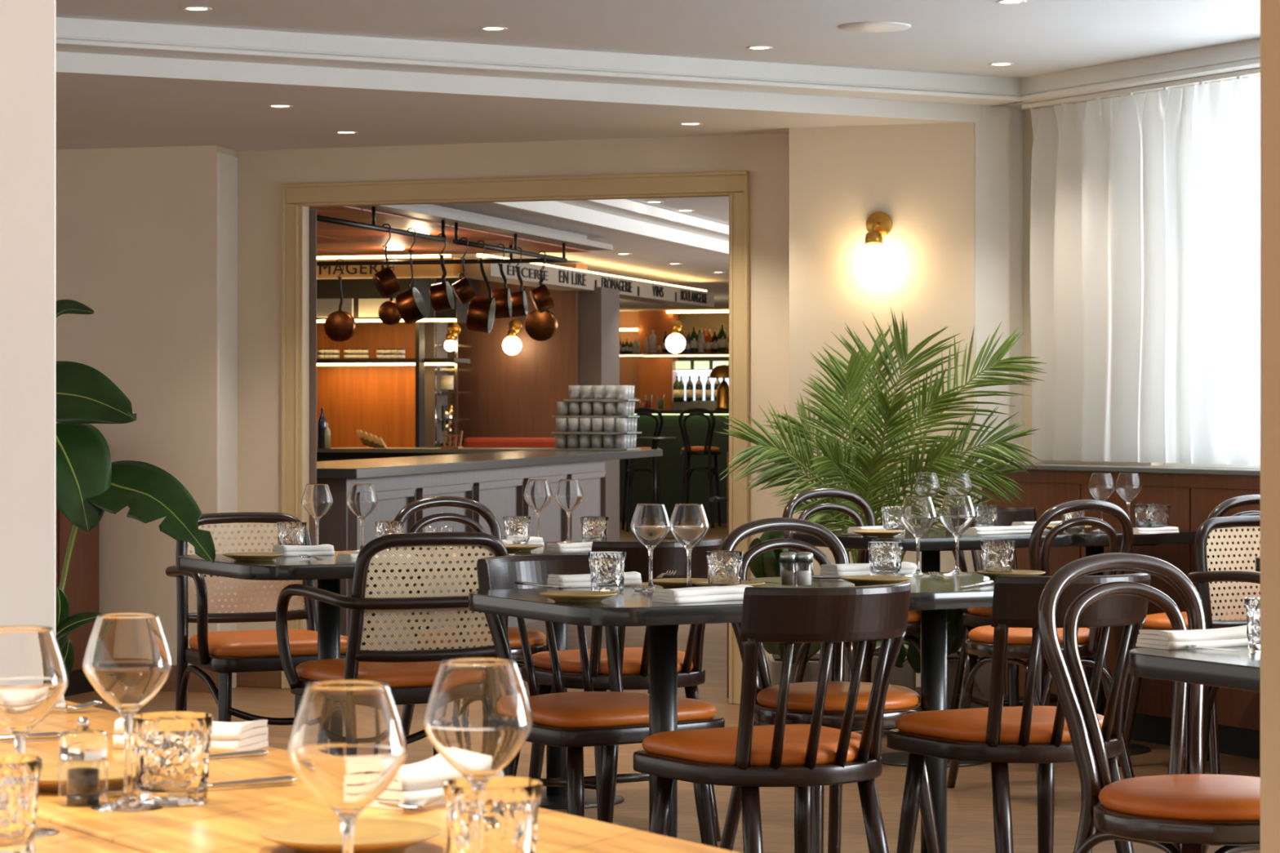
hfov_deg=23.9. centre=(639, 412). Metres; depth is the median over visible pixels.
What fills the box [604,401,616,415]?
tumbler
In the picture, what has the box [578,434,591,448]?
tumbler
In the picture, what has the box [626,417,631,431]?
tumbler
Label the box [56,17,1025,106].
trim
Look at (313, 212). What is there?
door frame
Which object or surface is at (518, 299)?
copper saucepan
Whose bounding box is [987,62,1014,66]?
recessed light
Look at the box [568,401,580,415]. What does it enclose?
tumbler
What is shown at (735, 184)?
door frame
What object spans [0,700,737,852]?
wooden table
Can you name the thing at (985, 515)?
tumbler
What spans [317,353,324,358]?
jar
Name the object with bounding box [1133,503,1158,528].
tumbler
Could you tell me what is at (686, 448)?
seat cushion
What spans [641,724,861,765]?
seat cushion
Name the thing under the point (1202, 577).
armchair
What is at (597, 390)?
tumbler
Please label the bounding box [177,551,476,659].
cafe table
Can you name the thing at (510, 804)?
tumbler
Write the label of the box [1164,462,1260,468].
window
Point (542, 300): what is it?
copper saucepan
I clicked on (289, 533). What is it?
tumbler
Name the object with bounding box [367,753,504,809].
napkin
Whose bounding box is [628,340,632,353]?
bottle
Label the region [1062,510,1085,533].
tumbler
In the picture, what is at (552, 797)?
cafe table
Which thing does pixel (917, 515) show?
wine glass
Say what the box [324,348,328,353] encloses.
jar
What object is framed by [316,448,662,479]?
countertop
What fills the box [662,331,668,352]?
bottle
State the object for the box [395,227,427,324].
copper saucepan
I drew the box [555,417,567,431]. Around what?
tumbler
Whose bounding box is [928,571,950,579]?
fork
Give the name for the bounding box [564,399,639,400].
glass tray
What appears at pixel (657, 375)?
pillar
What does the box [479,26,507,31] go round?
recessed light
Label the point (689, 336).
bottle
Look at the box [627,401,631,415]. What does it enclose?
tumbler
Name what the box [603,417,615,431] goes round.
tumbler
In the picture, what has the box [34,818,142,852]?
wooden table
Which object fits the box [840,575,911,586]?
plate
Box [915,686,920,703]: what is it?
baseboard
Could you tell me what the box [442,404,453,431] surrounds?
canister
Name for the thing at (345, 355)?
jar
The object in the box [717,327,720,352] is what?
bottle
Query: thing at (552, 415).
glass tray
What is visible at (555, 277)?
beam
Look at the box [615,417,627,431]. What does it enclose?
tumbler
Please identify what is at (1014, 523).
napkin
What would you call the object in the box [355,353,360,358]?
jar
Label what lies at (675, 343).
wall sconce
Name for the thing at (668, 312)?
light
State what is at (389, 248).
hood light
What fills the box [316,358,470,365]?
shelf
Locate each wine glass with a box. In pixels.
[0,626,68,838]
[82,613,173,812]
[287,680,408,852]
[301,484,333,545]
[346,483,377,552]
[423,657,533,852]
[523,479,553,543]
[554,479,583,543]
[630,503,670,591]
[670,503,709,587]
[899,495,936,577]
[914,472,940,530]
[938,494,975,575]
[946,472,973,529]
[1088,472,1115,531]
[1115,472,1142,531]
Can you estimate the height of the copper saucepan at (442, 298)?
0.427 m
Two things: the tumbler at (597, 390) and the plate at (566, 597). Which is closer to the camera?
the plate at (566, 597)
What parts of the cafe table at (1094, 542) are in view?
mounting plate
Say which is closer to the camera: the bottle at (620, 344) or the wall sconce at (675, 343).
the wall sconce at (675, 343)
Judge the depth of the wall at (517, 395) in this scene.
22.40 m
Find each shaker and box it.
[779,551,797,587]
[796,551,813,587]
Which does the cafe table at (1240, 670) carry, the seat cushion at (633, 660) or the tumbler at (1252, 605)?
the tumbler at (1252, 605)
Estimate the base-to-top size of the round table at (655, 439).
0.924 m
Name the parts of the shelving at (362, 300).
door, door, post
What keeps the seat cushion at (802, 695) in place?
on the bentwood chair at (900, 700)
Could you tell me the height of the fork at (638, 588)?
0.010 m
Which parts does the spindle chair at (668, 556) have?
leg, post, leg, seat frame, rail, post, leg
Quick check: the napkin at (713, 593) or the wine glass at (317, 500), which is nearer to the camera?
the napkin at (713, 593)
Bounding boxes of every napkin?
[51,694,66,711]
[112,717,268,753]
[271,544,334,556]
[335,553,410,563]
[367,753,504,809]
[499,536,544,546]
[545,542,592,552]
[546,571,641,587]
[651,584,753,603]
[819,562,915,576]
[847,525,905,533]
[961,525,1032,535]
[1011,520,1062,528]
[1133,526,1178,534]
[1135,625,1248,649]
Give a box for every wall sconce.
[444,322,460,351]
[502,319,522,355]
[665,320,685,353]
[854,211,893,281]
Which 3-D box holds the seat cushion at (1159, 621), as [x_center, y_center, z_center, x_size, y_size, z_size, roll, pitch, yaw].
[1.800,0.668,9.720,0.388,0.048,0.388,0,0,-28]
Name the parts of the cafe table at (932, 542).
mounting plate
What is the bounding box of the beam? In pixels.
[464,253,714,307]
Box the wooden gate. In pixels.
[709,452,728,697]
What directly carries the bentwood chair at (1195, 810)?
on the floor
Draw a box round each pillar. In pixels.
[0,0,56,638]
[424,277,447,447]
[577,287,619,541]
[639,310,678,409]
[1260,0,1279,852]
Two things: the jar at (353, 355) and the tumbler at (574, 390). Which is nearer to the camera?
the tumbler at (574, 390)
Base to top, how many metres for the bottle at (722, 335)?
0.308 m
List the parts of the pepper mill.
knob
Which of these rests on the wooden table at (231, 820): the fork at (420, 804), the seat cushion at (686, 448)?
the fork at (420, 804)
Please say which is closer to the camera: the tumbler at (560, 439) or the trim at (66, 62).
the trim at (66, 62)
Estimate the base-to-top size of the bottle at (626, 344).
0.162 m
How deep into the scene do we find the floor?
9.27 m
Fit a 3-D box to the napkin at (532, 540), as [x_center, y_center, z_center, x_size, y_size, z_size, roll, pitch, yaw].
[-0.377,0.386,8.988,0.088,0.027,0.184,0,0,39]
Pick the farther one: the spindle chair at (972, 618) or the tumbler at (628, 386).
the tumbler at (628, 386)
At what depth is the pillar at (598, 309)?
22.36 m
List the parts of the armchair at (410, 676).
leg, seat frame, arm, rail, frame, cane panel, leg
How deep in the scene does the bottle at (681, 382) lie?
33.17 m
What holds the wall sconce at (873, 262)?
attached to the wall at (922, 176)
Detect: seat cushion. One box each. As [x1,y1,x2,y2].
[188,629,347,657]
[295,657,441,688]
[417,626,546,647]
[527,691,716,728]
[532,647,693,674]
[636,447,659,448]
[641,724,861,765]
[680,446,719,451]
[756,681,919,711]
[895,706,1103,743]
[907,609,920,622]
[967,607,991,617]
[968,625,1089,644]
[1098,773,1260,821]
[1143,612,1246,630]
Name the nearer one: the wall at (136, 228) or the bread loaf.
the wall at (136, 228)
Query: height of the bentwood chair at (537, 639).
0.896 m
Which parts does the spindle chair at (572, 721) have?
post, leg, rail, leg, leg, post, seat frame, leg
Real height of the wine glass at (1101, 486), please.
0.195 m
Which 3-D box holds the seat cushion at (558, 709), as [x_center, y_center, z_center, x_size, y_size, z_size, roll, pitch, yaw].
[-0.092,0.673,6.925,0.426,0.050,0.409,0,0,-35]
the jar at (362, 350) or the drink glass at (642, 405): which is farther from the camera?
the drink glass at (642, 405)
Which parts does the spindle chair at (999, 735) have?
leg, post, leg, seat frame, leg, rail, leg, post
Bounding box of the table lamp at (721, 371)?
[709,364,728,409]
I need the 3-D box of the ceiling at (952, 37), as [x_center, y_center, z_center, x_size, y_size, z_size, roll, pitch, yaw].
[1.217,-1.291,2.192,9.600,0.108,15.850,0,0,-28]
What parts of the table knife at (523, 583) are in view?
handle, blade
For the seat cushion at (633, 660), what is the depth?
8.10 m
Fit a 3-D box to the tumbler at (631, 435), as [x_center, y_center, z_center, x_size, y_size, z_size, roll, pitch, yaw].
[-0.081,0.185,19.287,0.076,0.088,0.076,0,0,0]
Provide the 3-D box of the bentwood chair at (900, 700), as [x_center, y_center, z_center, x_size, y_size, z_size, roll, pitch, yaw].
[0.447,0.706,7.213,0.406,0.896,0.504,0,0,-28]
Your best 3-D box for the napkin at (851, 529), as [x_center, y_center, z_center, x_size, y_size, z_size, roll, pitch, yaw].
[0.784,0.388,10.019,0.200,0.023,0.082,0,0,-37]
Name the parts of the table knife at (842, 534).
handle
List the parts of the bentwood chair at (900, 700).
leg, seat frame, leg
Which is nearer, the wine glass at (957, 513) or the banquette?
the wine glass at (957, 513)
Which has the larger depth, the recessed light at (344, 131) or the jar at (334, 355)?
the jar at (334, 355)
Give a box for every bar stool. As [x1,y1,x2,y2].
[622,407,663,531]
[678,407,720,528]
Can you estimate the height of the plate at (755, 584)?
0.018 m
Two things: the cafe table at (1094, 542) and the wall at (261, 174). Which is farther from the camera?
the wall at (261, 174)
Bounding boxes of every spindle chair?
[476,554,724,848]
[521,538,722,841]
[633,582,911,852]
[886,572,1151,852]
[950,507,1106,715]
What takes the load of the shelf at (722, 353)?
attached to the pillar at (657, 375)
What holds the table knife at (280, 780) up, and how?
on the wooden table at (231, 820)
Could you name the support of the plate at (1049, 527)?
on the cafe table at (1094, 542)
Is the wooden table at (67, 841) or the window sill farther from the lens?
the window sill
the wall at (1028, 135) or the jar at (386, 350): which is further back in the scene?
the jar at (386, 350)
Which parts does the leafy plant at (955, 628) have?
planter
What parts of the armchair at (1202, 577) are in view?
arm, rail, cane panel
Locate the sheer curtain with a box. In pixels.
[1030,75,1260,465]
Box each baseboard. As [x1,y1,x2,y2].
[158,665,218,693]
[236,671,281,688]
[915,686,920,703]
[1006,694,1260,759]
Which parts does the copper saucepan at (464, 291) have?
handle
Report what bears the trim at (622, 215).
attached to the ceiling at (94, 111)
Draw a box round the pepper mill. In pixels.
[57,716,108,806]
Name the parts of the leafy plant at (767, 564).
planter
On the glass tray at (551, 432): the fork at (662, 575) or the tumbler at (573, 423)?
the tumbler at (573, 423)
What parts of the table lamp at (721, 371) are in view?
lamp shade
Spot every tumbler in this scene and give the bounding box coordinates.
[0,753,42,852]
[132,711,213,808]
[276,521,306,545]
[373,520,404,551]
[442,776,542,852]
[502,515,530,544]
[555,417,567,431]
[555,434,566,448]
[556,401,568,415]
[566,434,578,448]
[567,417,579,431]
[568,385,580,399]
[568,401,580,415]
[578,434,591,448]
[579,417,591,431]
[580,385,591,399]
[580,401,592,415]
[580,515,608,542]
[588,551,626,593]
[591,417,603,431]
[591,434,602,448]
[592,385,604,399]
[592,401,604,415]
[602,434,614,448]
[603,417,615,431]
[604,385,616,399]
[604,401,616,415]
[614,434,626,448]
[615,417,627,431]
[616,385,627,399]
[616,401,628,415]
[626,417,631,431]
[626,434,630,448]
[627,385,631,399]
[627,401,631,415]
[629,434,633,448]
[630,417,634,431]
[631,385,634,399]
[631,401,635,415]
[632,434,636,448]
[633,417,637,431]
[705,551,743,586]
[867,541,902,576]
[880,506,905,534]
[973,505,998,527]
[980,540,1015,578]
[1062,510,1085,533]
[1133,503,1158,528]
[1145,504,1170,528]
[1244,596,1260,653]
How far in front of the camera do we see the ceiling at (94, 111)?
11.43 m
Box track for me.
[1022,67,1260,110]
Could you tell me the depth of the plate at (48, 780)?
3.25 m
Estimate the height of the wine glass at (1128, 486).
0.195 m
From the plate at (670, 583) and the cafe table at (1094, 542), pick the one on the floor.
the cafe table at (1094, 542)
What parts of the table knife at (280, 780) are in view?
blade, handle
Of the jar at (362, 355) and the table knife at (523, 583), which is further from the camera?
the jar at (362, 355)
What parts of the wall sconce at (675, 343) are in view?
globe, wall plate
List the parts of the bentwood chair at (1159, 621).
leg, leg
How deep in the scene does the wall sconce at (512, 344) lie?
22.21 m
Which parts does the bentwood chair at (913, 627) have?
leg, seat frame, leg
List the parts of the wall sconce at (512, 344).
globe, wall plate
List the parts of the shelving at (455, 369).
post, shelf, shelf, shelf, shelf, shelf, shelf, post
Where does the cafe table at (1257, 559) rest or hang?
on the floor
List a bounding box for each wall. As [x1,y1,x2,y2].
[56,145,235,665]
[217,151,237,688]
[235,133,789,663]
[316,321,415,448]
[447,323,454,446]
[457,263,587,447]
[619,311,639,408]
[678,313,728,415]
[789,122,974,686]
[974,105,1022,570]
[982,468,1260,731]
[1022,74,1260,466]
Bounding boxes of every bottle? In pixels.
[317,407,326,448]
[324,422,330,448]
[619,336,622,353]
[621,340,625,353]
[624,338,628,353]
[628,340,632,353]
[632,337,635,353]
[635,337,639,353]
[644,337,648,352]
[649,329,656,352]
[657,337,661,352]
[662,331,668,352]
[673,375,679,402]
[679,375,684,401]
[680,330,686,352]
[684,333,689,352]
[685,375,693,401]
[688,332,690,352]
[690,326,697,352]
[695,375,702,400]
[697,328,704,352]
[702,328,707,352]
[705,332,711,352]
[705,375,711,400]
[708,328,711,352]
[711,331,717,352]
[713,377,720,400]
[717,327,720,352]
[718,324,726,352]
[727,334,728,351]
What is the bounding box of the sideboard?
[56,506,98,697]
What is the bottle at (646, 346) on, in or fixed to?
on the shelf at (620, 329)
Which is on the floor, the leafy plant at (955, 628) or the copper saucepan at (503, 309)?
the leafy plant at (955, 628)
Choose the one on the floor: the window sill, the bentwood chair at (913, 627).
the bentwood chair at (913, 627)
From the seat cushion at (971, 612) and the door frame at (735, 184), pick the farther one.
the door frame at (735, 184)
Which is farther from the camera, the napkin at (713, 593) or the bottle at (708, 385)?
the bottle at (708, 385)
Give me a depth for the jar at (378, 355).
21.69 m
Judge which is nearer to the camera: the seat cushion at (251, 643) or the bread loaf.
the seat cushion at (251, 643)
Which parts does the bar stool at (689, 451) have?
leg, seat frame, leg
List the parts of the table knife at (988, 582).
blade, handle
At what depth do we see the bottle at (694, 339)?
32.75 m
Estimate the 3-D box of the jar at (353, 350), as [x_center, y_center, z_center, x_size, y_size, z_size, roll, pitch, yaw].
[-2.058,-0.439,21.720,0.068,0.036,0.066,0,0,0]
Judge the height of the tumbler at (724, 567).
0.090 m
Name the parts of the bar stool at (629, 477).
leg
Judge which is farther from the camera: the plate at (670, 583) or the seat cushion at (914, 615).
the seat cushion at (914, 615)
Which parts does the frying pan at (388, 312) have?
handle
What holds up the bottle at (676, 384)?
in the wine fridge
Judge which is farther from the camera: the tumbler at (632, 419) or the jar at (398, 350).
the jar at (398, 350)
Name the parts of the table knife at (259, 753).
handle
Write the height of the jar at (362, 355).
0.036 m
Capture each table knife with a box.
[0,732,60,740]
[103,775,296,794]
[132,749,267,762]
[514,581,571,587]
[811,575,841,578]
[841,533,878,537]
[960,580,993,587]
[1187,644,1240,651]
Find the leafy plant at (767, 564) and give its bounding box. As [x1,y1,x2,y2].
[747,530,828,685]
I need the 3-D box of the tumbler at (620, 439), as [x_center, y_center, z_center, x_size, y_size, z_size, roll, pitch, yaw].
[-0.122,0.185,19.134,0.076,0.088,0.076,0,0,0]
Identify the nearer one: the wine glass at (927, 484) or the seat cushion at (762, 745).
the seat cushion at (762, 745)
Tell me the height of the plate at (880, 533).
0.018 m
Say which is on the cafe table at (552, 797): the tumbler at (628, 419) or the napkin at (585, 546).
the napkin at (585, 546)
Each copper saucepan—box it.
[372,223,400,297]
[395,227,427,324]
[429,233,453,311]
[451,236,475,304]
[466,240,495,333]
[491,243,511,318]
[510,246,528,317]
[529,250,554,312]
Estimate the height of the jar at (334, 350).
0.036 m
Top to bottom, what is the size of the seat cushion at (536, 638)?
0.048 m
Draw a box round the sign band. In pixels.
[316,254,462,279]
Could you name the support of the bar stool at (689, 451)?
on the floor
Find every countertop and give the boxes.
[316,447,550,461]
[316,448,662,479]
[634,409,728,413]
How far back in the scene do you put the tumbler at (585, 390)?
19.22 m
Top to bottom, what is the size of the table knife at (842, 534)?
0.008 m
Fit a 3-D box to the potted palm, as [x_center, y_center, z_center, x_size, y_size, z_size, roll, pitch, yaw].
[0.867,0.382,10.862,1.212,1.536,0.633,0,0,0]
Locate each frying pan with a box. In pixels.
[324,257,355,342]
[377,257,401,324]
[524,257,558,341]
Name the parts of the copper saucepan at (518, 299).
handle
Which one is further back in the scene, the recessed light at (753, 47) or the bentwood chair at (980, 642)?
the recessed light at (753, 47)
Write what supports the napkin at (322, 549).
on the cafe table at (328, 573)
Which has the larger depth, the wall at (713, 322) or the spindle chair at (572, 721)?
the wall at (713, 322)
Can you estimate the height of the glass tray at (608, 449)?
0.010 m
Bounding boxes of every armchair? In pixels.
[165,511,377,725]
[275,532,508,756]
[1186,515,1260,773]
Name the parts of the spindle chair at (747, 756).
leg, post, leg, seat frame, leg, rail, leg, post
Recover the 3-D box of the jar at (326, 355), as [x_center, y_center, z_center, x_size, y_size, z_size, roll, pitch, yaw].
[-2.254,-0.404,21.720,0.068,0.036,0.066,0,0,0]
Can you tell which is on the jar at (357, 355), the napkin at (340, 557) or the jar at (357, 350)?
the jar at (357, 350)
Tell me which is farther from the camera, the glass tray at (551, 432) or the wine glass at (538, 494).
the glass tray at (551, 432)
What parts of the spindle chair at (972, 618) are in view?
post, leg, seat frame, rail, leg, leg, leg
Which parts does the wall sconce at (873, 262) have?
globe, arm, wall plate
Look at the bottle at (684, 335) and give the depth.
32.95 m
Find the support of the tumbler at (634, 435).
on the glass tray at (608, 449)
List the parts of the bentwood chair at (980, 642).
leg, seat frame, leg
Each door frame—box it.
[281,170,749,704]
[309,208,316,606]
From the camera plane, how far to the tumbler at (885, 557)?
7.17 m
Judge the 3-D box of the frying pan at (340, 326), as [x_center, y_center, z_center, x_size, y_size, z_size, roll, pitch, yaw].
[-1.885,-0.706,18.986,0.197,0.524,0.063,0,0,12]
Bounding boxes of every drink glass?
[639,399,646,407]
[644,394,652,408]
[657,397,664,408]
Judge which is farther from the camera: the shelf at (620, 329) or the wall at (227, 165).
the shelf at (620, 329)
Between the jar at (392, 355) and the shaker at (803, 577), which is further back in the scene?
the jar at (392, 355)
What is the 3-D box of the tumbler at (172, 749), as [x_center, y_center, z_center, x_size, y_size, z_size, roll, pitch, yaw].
[-0.478,0.355,3.088,0.085,0.090,0.083,0,0,34]
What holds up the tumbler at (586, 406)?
on the glass tray at (552, 415)
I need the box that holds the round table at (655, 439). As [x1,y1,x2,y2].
[635,436,675,539]
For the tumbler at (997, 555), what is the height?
0.090 m
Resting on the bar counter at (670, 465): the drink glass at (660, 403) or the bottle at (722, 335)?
the drink glass at (660, 403)
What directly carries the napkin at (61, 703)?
on the wooden table at (231, 820)
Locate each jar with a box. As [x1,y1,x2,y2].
[317,348,324,353]
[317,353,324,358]
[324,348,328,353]
[324,353,328,358]
[328,348,332,353]
[328,353,332,358]
[332,348,339,353]
[332,353,339,358]
[343,348,351,353]
[343,353,351,358]
[351,348,355,353]
[351,353,355,358]
[355,348,360,353]
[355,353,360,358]
[360,348,368,353]
[360,353,368,358]
[376,348,384,353]
[376,353,384,358]
[383,348,390,353]
[383,353,390,358]
[390,348,396,353]
[390,353,396,358]
[396,348,404,353]
[396,353,404,358]
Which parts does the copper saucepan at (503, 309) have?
handle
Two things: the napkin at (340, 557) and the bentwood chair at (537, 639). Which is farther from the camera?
the bentwood chair at (537, 639)
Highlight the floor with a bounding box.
[64,522,1260,852]
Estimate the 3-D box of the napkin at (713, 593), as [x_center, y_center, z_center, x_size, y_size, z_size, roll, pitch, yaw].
[0.137,0.385,6.413,0.233,0.029,0.086,0,0,-39]
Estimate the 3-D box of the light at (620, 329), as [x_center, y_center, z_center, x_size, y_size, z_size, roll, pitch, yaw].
[-0.221,-0.911,33.324,0.400,0.027,0.050,0,0,15]
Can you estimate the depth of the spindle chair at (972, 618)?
10.53 m
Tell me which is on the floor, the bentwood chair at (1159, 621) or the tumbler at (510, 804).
the bentwood chair at (1159, 621)
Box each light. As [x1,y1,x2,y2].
[182,6,212,11]
[266,104,293,107]
[334,130,358,133]
[386,247,404,249]
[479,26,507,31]
[616,253,631,254]
[619,328,638,330]
[644,200,663,203]
[666,311,728,313]
[676,209,694,211]
[678,122,702,125]
[746,45,773,49]
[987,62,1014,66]
[995,0,1026,4]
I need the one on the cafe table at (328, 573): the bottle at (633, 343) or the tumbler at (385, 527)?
the tumbler at (385, 527)
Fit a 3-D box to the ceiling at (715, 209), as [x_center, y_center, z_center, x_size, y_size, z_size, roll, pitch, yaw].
[4.866,-1.335,26.158,11.000,0.130,29.137,0,0,7]
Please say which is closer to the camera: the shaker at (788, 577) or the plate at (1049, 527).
the shaker at (788, 577)
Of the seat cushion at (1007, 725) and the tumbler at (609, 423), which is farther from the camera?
the tumbler at (609, 423)
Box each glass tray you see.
[550,448,640,450]
[551,415,639,417]
[551,431,641,433]
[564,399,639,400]
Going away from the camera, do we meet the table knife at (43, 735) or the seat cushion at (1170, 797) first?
the table knife at (43, 735)
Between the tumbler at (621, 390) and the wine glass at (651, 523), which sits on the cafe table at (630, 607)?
the wine glass at (651, 523)
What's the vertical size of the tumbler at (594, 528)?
0.090 m
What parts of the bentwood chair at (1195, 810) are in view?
seat frame, leg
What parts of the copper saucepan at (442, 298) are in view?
handle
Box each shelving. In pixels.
[316,277,456,447]
[435,309,471,447]
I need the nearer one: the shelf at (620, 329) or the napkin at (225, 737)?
the napkin at (225, 737)
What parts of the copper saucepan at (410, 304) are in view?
handle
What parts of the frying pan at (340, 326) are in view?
handle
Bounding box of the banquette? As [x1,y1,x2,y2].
[463,437,555,448]
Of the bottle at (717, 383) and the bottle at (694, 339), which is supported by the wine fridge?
the bottle at (717, 383)
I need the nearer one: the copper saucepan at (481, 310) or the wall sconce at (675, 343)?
the copper saucepan at (481, 310)
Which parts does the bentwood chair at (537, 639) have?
seat frame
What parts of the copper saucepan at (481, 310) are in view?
handle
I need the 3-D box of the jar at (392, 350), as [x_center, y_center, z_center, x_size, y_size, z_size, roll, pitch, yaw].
[-1.768,-0.439,21.720,0.068,0.036,0.066,0,0,0]
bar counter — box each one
[316,448,662,650]
[619,409,728,523]
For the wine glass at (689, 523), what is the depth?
6.72 m
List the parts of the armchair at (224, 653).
leg, cane panel, frame, rail, seat frame, arm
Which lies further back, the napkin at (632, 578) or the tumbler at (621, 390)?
the tumbler at (621, 390)
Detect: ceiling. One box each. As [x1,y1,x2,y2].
[56,0,1260,78]
[56,71,969,313]
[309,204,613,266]
[627,195,728,225]
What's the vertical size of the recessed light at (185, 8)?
0.008 m
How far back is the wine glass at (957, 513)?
7.42 m
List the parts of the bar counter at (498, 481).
panel moulding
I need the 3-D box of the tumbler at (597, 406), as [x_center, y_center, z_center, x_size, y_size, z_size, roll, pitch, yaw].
[-0.264,-0.023,19.213,0.076,0.088,0.076,0,0,0]
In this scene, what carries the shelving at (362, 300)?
attached to the wall at (380, 401)
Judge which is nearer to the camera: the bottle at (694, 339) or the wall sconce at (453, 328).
the wall sconce at (453, 328)
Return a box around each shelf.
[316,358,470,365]
[619,328,649,355]
[643,311,728,356]
[673,400,715,409]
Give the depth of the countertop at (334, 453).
20.68 m
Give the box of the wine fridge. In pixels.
[673,357,728,409]
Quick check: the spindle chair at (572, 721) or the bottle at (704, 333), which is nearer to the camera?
the spindle chair at (572, 721)
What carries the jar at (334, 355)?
on the shelf at (352, 362)
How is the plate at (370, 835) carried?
on the wooden table at (231, 820)
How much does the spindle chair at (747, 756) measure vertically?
0.813 m
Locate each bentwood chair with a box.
[393,496,546,765]
[719,517,941,852]
[782,487,920,683]
[946,499,1134,794]
[1037,552,1260,852]
[1117,494,1260,774]
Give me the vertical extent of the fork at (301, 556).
0.010 m
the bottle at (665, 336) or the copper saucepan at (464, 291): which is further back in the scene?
the bottle at (665, 336)
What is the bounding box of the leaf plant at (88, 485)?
[56,299,215,678]
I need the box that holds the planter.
[828,656,915,691]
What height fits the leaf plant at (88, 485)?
1.438 m
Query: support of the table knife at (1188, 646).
on the cafe table at (1240, 670)
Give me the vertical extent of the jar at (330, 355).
0.036 m
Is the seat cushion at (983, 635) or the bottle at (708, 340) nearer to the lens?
the seat cushion at (983, 635)
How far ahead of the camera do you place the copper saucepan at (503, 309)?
17.29 m
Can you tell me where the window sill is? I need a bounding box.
[986,462,1260,475]
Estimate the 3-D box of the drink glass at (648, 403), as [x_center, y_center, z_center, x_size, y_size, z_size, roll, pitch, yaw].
[0.089,-0.103,31.400,0.077,0.162,0.077,0,0,0]
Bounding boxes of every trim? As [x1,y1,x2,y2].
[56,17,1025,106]
[56,51,980,122]
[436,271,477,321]
[484,199,728,255]
[996,38,1260,110]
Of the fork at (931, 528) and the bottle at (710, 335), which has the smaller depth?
the fork at (931, 528)
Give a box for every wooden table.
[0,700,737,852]
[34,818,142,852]
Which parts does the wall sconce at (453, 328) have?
globe, wall plate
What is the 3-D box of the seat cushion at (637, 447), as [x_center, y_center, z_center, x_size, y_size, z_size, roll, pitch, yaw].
[0.021,0.363,29.400,0.388,0.048,0.388,0,0,-5]
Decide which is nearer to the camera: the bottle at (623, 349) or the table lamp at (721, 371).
the table lamp at (721, 371)
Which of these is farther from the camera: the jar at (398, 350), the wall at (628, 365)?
the wall at (628, 365)
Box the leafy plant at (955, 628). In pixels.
[875,608,1006,710]
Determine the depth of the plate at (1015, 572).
7.19 m
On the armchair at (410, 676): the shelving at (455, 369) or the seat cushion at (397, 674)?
the seat cushion at (397, 674)
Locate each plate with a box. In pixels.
[38,760,135,792]
[222,552,284,561]
[258,818,442,852]
[503,543,542,552]
[538,591,617,603]
[648,577,707,589]
[691,580,764,586]
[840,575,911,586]
[852,529,904,537]
[975,569,1045,579]
[1045,524,1091,532]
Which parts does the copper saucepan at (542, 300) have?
handle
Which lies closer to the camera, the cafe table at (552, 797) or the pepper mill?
the pepper mill
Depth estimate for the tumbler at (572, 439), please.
19.19 m
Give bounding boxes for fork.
[53,700,102,711]
[298,553,322,560]
[377,795,444,808]
[630,584,655,591]
[656,570,675,578]
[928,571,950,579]
[929,526,946,531]
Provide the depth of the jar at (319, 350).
21.69 m
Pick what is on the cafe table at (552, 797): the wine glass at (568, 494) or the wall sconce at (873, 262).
the wine glass at (568, 494)
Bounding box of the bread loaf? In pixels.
[356,429,387,448]
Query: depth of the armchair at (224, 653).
9.02 m
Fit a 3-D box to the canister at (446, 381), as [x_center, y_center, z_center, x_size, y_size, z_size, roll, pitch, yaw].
[-1.423,-0.218,22.080,0.124,0.104,0.124,0,0,0]
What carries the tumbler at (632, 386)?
on the glass tray at (564, 399)
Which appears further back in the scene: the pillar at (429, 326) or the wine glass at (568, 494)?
the pillar at (429, 326)
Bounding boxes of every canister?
[440,375,453,389]
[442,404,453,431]
[450,404,453,416]
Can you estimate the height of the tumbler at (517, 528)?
0.090 m
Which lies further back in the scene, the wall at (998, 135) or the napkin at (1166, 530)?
the wall at (998, 135)
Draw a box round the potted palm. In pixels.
[715,308,1045,691]
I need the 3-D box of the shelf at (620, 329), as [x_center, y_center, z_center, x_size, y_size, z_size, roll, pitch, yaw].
[-0.194,-0.767,33.018,0.612,0.316,0.627,0,0,15]
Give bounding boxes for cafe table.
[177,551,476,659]
[411,541,624,809]
[468,582,808,839]
[748,572,995,852]
[790,528,1073,767]
[1043,525,1197,755]
[1128,645,1260,692]
[1254,555,1260,572]
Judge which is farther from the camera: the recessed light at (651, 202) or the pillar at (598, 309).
the pillar at (598, 309)
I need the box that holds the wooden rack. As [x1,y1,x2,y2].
[440,431,462,448]
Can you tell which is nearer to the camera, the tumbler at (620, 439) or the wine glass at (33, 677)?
the wine glass at (33, 677)
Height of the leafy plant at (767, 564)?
0.747 m
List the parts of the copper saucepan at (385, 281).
handle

